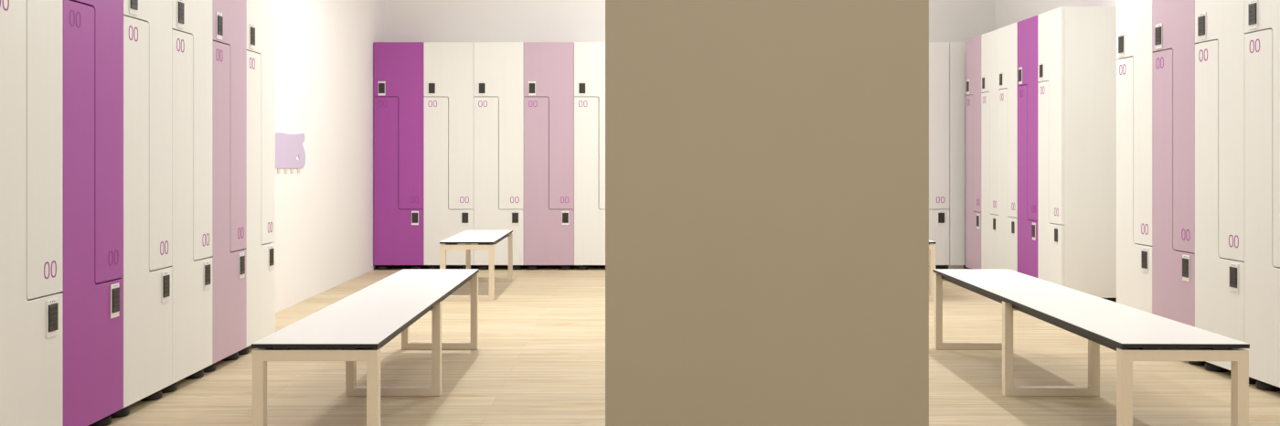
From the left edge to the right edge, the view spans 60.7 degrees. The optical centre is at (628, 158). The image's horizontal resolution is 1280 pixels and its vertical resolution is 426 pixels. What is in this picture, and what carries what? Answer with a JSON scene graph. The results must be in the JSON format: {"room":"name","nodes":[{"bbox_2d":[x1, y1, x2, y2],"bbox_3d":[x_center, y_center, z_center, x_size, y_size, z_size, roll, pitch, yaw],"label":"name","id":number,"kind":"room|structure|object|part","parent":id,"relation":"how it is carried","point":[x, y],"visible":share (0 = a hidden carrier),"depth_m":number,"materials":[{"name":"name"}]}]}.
{"room":"changing room","nodes":[
{"label":"changing room","id":0,"kind":"room"},
{"bbox_2d":[273,0,384,312],"bbox_3d":[-2.361,-0.600,4.308,0.150,3.200,11.815,0,0,0],"label":"wall","id":1,"kind":"structure","parent":0,"point":[324,241],"depth_m":8.24,"materials":[{"name":"paint"}]},
{"bbox_2d":[275,132,305,173],"bbox_3d":[-2.283,-0.036,7.283,0.006,0.279,0.838,0,0,0],"label":"board","id":2,"kind":"object","parent":1,"relation":"attached to","point":[287,146],"visible":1,"depth_m":7.33,"materials":[{"name":"pink paper"}]},
{"bbox_2d":[384,0,995,95],"bbox_3d":[0.572,-0.600,10.290,6.016,3.200,0.150,0,0,0],"label":"wall","id":3,"kind":"structure","parent":0,"point":[405,20],"depth_m":10.22,"materials":[{"name":"paint"}]},
{"bbox_2d":[943,42,965,269],"bbox_3d":[2.932,-0.018,9.982,0.136,2.035,0.464,0,0,0],"label":"locker","id":4,"kind":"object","parent":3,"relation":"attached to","point":[956,50],"depth_m":9.75,"materials":[{"name":"beige laminate"}]},
{"bbox_2d":[106,265,1279,425],"bbox_3d":[0.572,1.050,4.308,6.116,0.100,12.215,0,0,0],"label":"floor","id":5,"kind":"structure","parent":0,"point":[538,359],"depth_m":4.93,"materials":[{"name":"brown wood"}]},
{"bbox_2d":[0,0,63,425],"bbox_3d":[-2.101,-0.018,3.500,0.363,2.035,0.444,0,0,0],"label":"locker","id":6,"kind":"object","parent":5,"relation":"on","point":[31,31],"visible":1,"depth_m":3.52,"materials":[{"name":"beige laminate"}]},
{"bbox_3d":[-1.939,-0.290,3.500,0.020,1.489,0.444,0,0,0],"label":"door","id":7,"kind":"part","parent":6,"relation":"part of","materials":[{"name":"beige laminate"}]},
{"bbox_2d":[56,0,123,425],"bbox_3d":[-2.101,-0.018,3.947,0.363,2.035,0.444,0,0,0],"label":"locker","id":8,"kind":"object","parent":5,"relation":"on","point":[92,292],"visible":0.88,"depth_m":3.93,"materials":[{"name":"purple laminate"}]},
{"bbox_3d":[-1.939,-0.290,3.947,0.020,1.489,0.444,0,0,0],"label":"door","id":9,"kind":"part","parent":8,"relation":"part of","materials":[{"name":"purple laminate"}]},
{"bbox_2d":[110,0,171,417],"bbox_3d":[-2.101,-0.018,4.393,0.363,2.035,0.444,0,0,0],"label":"locker","id":10,"kind":"object","parent":5,"relation":"on","point":[147,24],"visible":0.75,"depth_m":4.37,"materials":[{"name":"beige laminate"}]},
{"bbox_3d":[-1.939,-0.290,4.393,0.020,1.489,0.444,0,0,0],"label":"door","id":11,"kind":"part","parent":10,"relation":"part of","materials":[{"name":"beige laminate"}]},
{"bbox_2d":[160,0,212,393],"bbox_3d":[-2.101,-0.018,4.840,0.363,2.035,0.444,0,0,0],"label":"locker","id":12,"kind":"object","parent":5,"relation":"on","point":[191,266],"visible":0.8,"depth_m":4.82,"materials":[{"name":"beige laminate"}]},
{"bbox_3d":[-1.939,-0.290,4.840,0.020,1.489,0.444,0,0,0],"label":"door","id":13,"kind":"part","parent":12,"relation":"part of","materials":[{"name":"beige laminate"}]},
{"bbox_2d":[202,0,245,372],"bbox_3d":[-2.101,-0.018,5.286,0.363,2.035,0.444,0,0,0],"label":"locker","id":14,"kind":"object","parent":5,"relation":"on","point":[229,16],"visible":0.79,"depth_m":5.27,"materials":[{"name":"pink laminate"}]},
{"bbox_3d":[-1.939,-0.290,5.286,0.020,1.489,0.444,0,0,0],"label":"door","id":15,"kind":"part","parent":14,"relation":"part of","materials":[{"name":"pink laminate"}]},
{"bbox_2d":[237,0,275,355],"bbox_3d":[-2.101,-0.018,5.733,0.363,2.035,0.444,0,0,0],"label":"locker","id":16,"kind":"object","parent":5,"relation":"on","point":[260,249],"visible":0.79,"depth_m":5.71,"materials":[{"name":"beige laminate"}]},
{"bbox_3d":[-1.939,-0.290,5.733,0.020,1.489,0.444,0,0,0],"label":"door","id":17,"kind":"part","parent":16,"relation":"part of","materials":[{"name":"beige laminate"}]},
{"bbox_2d":[251,269,478,425],"bbox_3d":[-0.992,0.792,4.599,0.399,0.415,2.310,0,0,0],"label":"bench","id":18,"kind":"object","parent":5,"relation":"on","point":[354,328],"visible":1,"depth_m":4.03,"materials":[{"name":"white laminate"}]},
{"bbox_3d":[-0.992,0.803,3.468,0.397,0.394,0.042,0,0,0],"label":"frame","id":19,"kind":"part","parent":18,"relation":"part of","materials":[{"name":"beige wood"}]},
{"bbox_3d":[-0.992,0.586,4.599,0.397,0.001,2.308,0,0,0],"label":"seat","id":20,"kind":"part","parent":18,"relation":"part of","materials":[{"name":"white laminate"}]},
{"bbox_3d":[-0.992,0.803,4.609,0.397,0.394,0.042,0,0,0],"label":"frame","id":21,"kind":"part","parent":18,"relation":"part of","materials":[{"name":"beige wood"}]},
{"bbox_3d":[-0.842,0.614,4.038,0.040,0.030,1.093,0,0,0],"label":"rail","id":22,"kind":"part","parent":18,"relation":"part of","materials":[{"name":"beige wood"}]},
{"bbox_3d":[-0.992,0.803,5.724,0.397,0.394,0.042,0,0,0],"label":"frame","id":23,"kind":"part","parent":18,"relation":"part of","materials":[{"name":"beige wood"}]},
{"bbox_3d":[-0.842,0.614,5.167,0.040,0.030,1.067,0,0,0],"label":"rail","id":24,"kind":"part","parent":18,"relation":"part of","materials":[{"name":"beige wood"}]},
{"bbox_2d":[373,42,428,269],"bbox_3d":[-2.058,-0.018,9.975,0.445,2.035,0.470,0,0,0],"label":"locker","id":25,"kind":"object","parent":5,"relation":"on","point":[398,66],"visible":0.98,"depth_m":9.75,"materials":[{"name":"purple laminate"}]},
{"bbox_3d":[-2.058,-0.290,9.760,0.445,1.489,0.020,0,0,0],"label":"door","id":26,"kind":"part","parent":25,"relation":"part of","materials":[{"name":"purple laminate"}]},
{"bbox_3d":[-2.058,0.205,9.760,0.445,1.499,0.020,0,0,0],"label":"door","id":27,"kind":"part","parent":25,"relation":"part of","materials":[{"name":"purple laminate"}]},
{"bbox_2d":[423,42,476,269],"bbox_3d":[-1.610,-0.018,9.975,0.445,2.035,0.470,0,0,0],"label":"locker","id":28,"kind":"object","parent":5,"relation":"on","point":[448,67],"visible":0.88,"depth_m":9.75,"materials":[{"name":"beige laminate"}]},
{"bbox_3d":[-1.610,-0.290,9.760,0.445,1.489,0.020,0,0,0],"label":"door","id":29,"kind":"part","parent":28,"relation":"part of","materials":[{"name":"beige laminate"}]},
{"bbox_2d":[439,230,512,300],"bbox_3d":[-1.135,0.792,8.273,0.378,0.415,1.265,0,0,0],"label":"bench","id":30,"kind":"object","parent":5,"relation":"on","point":[468,240],"visible":0.86,"depth_m":7.67,"materials":[{"name":"white laminate"}]},
{"bbox_3d":[-1.135,0.803,7.664,0.376,0.394,0.042,0,0,0],"label":"frame","id":31,"kind":"part","parent":30,"relation":"part of","materials":[{"name":"beige wood"}]},
{"bbox_3d":[-1.135,0.586,8.273,0.376,0.001,1.263,0,0,0],"label":"seat","id":32,"kind":"part","parent":30,"relation":"part of","materials":[{"name":"white laminate"}]},
{"bbox_3d":[-1.135,0.803,8.875,0.376,0.394,0.042,0,0,0],"label":"frame","id":33,"kind":"part","parent":30,"relation":"part of","materials":[{"name":"beige wood"}]},
{"bbox_2d":[473,42,524,269],"bbox_3d":[-1.163,-0.018,9.975,0.445,2.035,0.470,0,0,0],"label":"locker","id":34,"kind":"object","parent":5,"relation":"on","point":[498,67],"visible":0.96,"depth_m":9.75,"materials":[{"name":"beige laminate"}]},
{"bbox_2d":[523,42,574,269],"bbox_3d":[-0.716,-0.018,9.975,0.445,2.035,0.470,0,0,0],"label":"locker","id":35,"kind":"object","parent":5,"relation":"on","point":[549,67],"visible":1,"depth_m":9.75,"materials":[{"name":"pink laminate"}]},
{"bbox_2d":[574,42,605,269],"bbox_3d":[-0.269,-0.018,9.975,0.445,2.035,0.470,0,0,0],"label":"locker","id":36,"kind":"object","parent":5,"relation":"on","point":[589,57],"visible":0.56,"depth_m":9.75,"materials":[{"name":"beige laminate"}]},
{"bbox_2d":[928,240,936,300],"bbox_3d":[1.957,0.792,8.273,0.378,0.415,1.265,0,0,0],"label":"bench","id":37,"kind":"object","parent":5,"relation":"on","point":[932,247],"visible":0.18,"depth_m":7.64,"materials":[{"name":"white laminate"}]},
{"bbox_2d":[928,42,949,268],"bbox_3d":[2.637,-0.018,9.975,0.445,2.035,0.470,0,0,0],"label":"locker","id":38,"kind":"object","parent":5,"relation":"on","point":[938,51],"visible":0.39,"depth_m":9.75,"materials":[{"name":"beige laminate"}]},
{"bbox_3d":[2.637,0.205,9.760,0.445,1.499,0.020,0,0,0],"label":"door","id":39,"kind":"part","parent":38,"relation":"part of","materials":[{"name":"beige laminate"}]},
{"bbox_2d":[965,34,983,269],"bbox_3d":[3.186,-0.018,9.378,0.481,2.035,0.422,0,0,0],"label":"locker","id":40,"kind":"object","parent":5,"relation":"on","point":[973,46],"visible":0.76,"depth_m":9.38,"materials":[{"name":"pink laminate"}]},
{"bbox_3d":[2.965,0.205,9.378,0.020,1.499,0.422,0,0,0],"label":"door","id":41,"kind":"part","parent":40,"relation":"part of","materials":[{"name":"pink laminate"}]},
{"bbox_2d":[981,29,999,269],"bbox_3d":[3.186,-0.018,8.954,0.481,2.035,0.422,0,0,0],"label":"locker","id":42,"kind":"object","parent":5,"relation":"on","point":[989,41],"visible":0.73,"depth_m":8.93,"materials":[{"name":"beige laminate"}]},
{"bbox_2d":[998,21,1018,271],"bbox_3d":[3.186,-0.018,8.530,0.481,2.035,0.422,0,0,0],"label":"locker","id":43,"kind":"object","parent":5,"relation":"on","point":[1008,36],"visible":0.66,"depth_m":8.52,"materials":[{"name":"beige laminate"}]},
{"bbox_3d":[2.965,0.205,8.530,0.020,1.499,0.422,0,0,0],"label":"door","id":44,"kind":"part","parent":43,"relation":"part of","materials":[{"name":"beige laminate"}]},
{"bbox_2d":[1017,15,1038,277],"bbox_3d":[3.186,-0.018,8.106,0.481,2.035,0.422,0,0,0],"label":"locker","id":45,"kind":"object","parent":5,"relation":"on","point":[1028,82],"visible":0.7,"depth_m":8.11,"materials":[{"name":"purple laminate"}]},
{"bbox_2d":[1037,6,1118,302],"bbox_3d":[3.186,-0.018,7.682,0.481,2.035,0.422,0,0,0],"label":"locker","id":46,"kind":"object","parent":5,"relation":"on","point":[1077,59],"visible":0.8,"depth_m":7.47,"materials":[{"name":"beige laminate"}]},
{"bbox_3d":[2.965,-0.290,7.682,0.020,1.489,0.422,0,0,0],"label":"door","id":47,"kind":"part","parent":46,"relation":"part of","materials":[{"name":"beige laminate"}]},
{"bbox_3d":[2.965,0.205,7.682,0.020,1.499,0.422,0,0,0],"label":"door","id":48,"kind":"part","parent":46,"relation":"part of","materials":[{"name":"beige laminate"}]},
{"bbox_2d":[933,268,1249,425],"bbox_3d":[1.779,0.792,4.599,0.399,0.415,2.310,0,0,1],"label":"bench","id":49,"kind":"object","parent":5,"relation":"on","point":[1136,335],"visible":1,"depth_m":4.12,"materials":[{"name":"white laminate"}]},
{"bbox_3d":[1.801,0.803,5.723,0.397,0.394,0.042,0,0,1],"label":"frame","id":50,"kind":"part","parent":49,"relation":"part of","materials":[{"name":"beige wood"}]},
{"bbox_3d":[1.641,0.614,5.169,0.040,0.030,1.067,0,0,1],"label":"rail","id":51,"kind":"part","parent":49,"relation":"part of","materials":[{"name":"beige wood"}]},
{"bbox_3d":[1.779,0.803,4.609,0.397,0.394,0.042,0,0,1],"label":"frame","id":52,"kind":"part","parent":49,"relation":"part of","materials":[{"name":"beige wood"}]},
{"bbox_3d":[1.618,0.614,4.041,0.040,0.030,1.093,0,0,1],"label":"rail","id":53,"kind":"part","parent":49,"relation":"part of","materials":[{"name":"beige wood"}]},
{"bbox_3d":[1.779,0.586,4.599,0.397,0.001,2.308,0,0,1],"label":"seat","id":54,"kind":"part","parent":49,"relation":"part of","materials":[{"name":"white laminate"}]},
{"bbox_3d":[1.756,0.803,3.468,0.397,0.394,0.042,0,0,1],"label":"frame","id":55,"kind":"part","parent":49,"relation":"part of","materials":[{"name":"beige wood"}]},
{"bbox_2d":[1116,0,1153,313],"bbox_3d":[2.926,-0.018,5.859,0.461,2.035,0.419,0,0,0],"label":"locker","id":56,"kind":"object","parent":5,"relation":"on","point":[1135,52],"visible":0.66,"depth_m":5.84,"materials":[{"name":"beige laminate"}]},
{"bbox_2d":[1152,0,1205,365],"bbox_3d":[2.926,-0.018,5.437,0.461,2.035,0.419,0,0,0],"label":"locker","id":57,"kind":"object","parent":5,"relation":"on","point":[1174,43],"visible":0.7,"depth_m":5.41,"materials":[{"name":"pink laminate"}]},
{"bbox_3d":[2.715,0.205,5.437,0.020,1.499,0.419,0,0,0],"label":"door","id":58,"kind":"part","parent":57,"relation":"part of","materials":[{"name":"pink laminate"}]},
{"bbox_3d":[2.715,-0.290,5.437,0.020,1.489,0.419,0,0,0],"label":"door","id":59,"kind":"part","parent":57,"relation":"part of","materials":[{"name":"pink laminate"}]},
{"bbox_2d":[1194,0,1257,383],"bbox_3d":[2.926,-0.018,5.016,0.461,2.035,0.419,0,0,0],"label":"locker","id":60,"kind":"object","parent":5,"relation":"on","point":[1220,33],"visible":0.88,"depth_m":5.00,"materials":[{"name":"beige laminate"}]},
{"bbox_3d":[2.715,0.205,5.016,0.020,1.499,0.419,0,0,0],"label":"door","id":61,"kind":"part","parent":60,"relation":"part of","materials":[{"name":"beige laminate"}]},
{"bbox_3d":[2.715,-0.290,5.016,0.020,1.489,0.419,0,0,0],"label":"door","id":62,"kind":"part","parent":60,"relation":"part of","materials":[{"name":"beige laminate"}]},
{"bbox_2d":[1244,0,1279,391],"bbox_3d":[2.926,-0.018,4.594,0.461,2.035,0.419,0,0,0],"label":"locker","id":63,"kind":"object","parent":5,"relation":"on","point":[1262,17],"visible":1,"depth_m":4.67,"materials":[{"name":"beige laminate"}]},
{"bbox_3d":[2.715,-0.290,4.594,0.020,1.489,0.419,0,0,0],"label":"door","id":64,"kind":"part","parent":63,"relation":"part of","materials":[{"name":"beige laminate"}]},
{"bbox_2d":[605,0,928,425],"bbox_3d":[0.329,-0.600,2.710,0.771,3.200,0.220,0,0,0],"label":"pillar","id":65,"kind":"structure","parent":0,"point":[767,161],"depth_m":2.60,"materials":[{"name":"beige paint"}]},
{"bbox_2d":[995,0,1116,29],"bbox_3d":[3.370,-0.600,4.308,0.420,3.200,11.815,0,0,0],"label":"wall","id":66,"kind":"structure","parent":0,"point":[1008,12],"depth_m":9.39,"materials":[{"name":"paint"}]}
]}

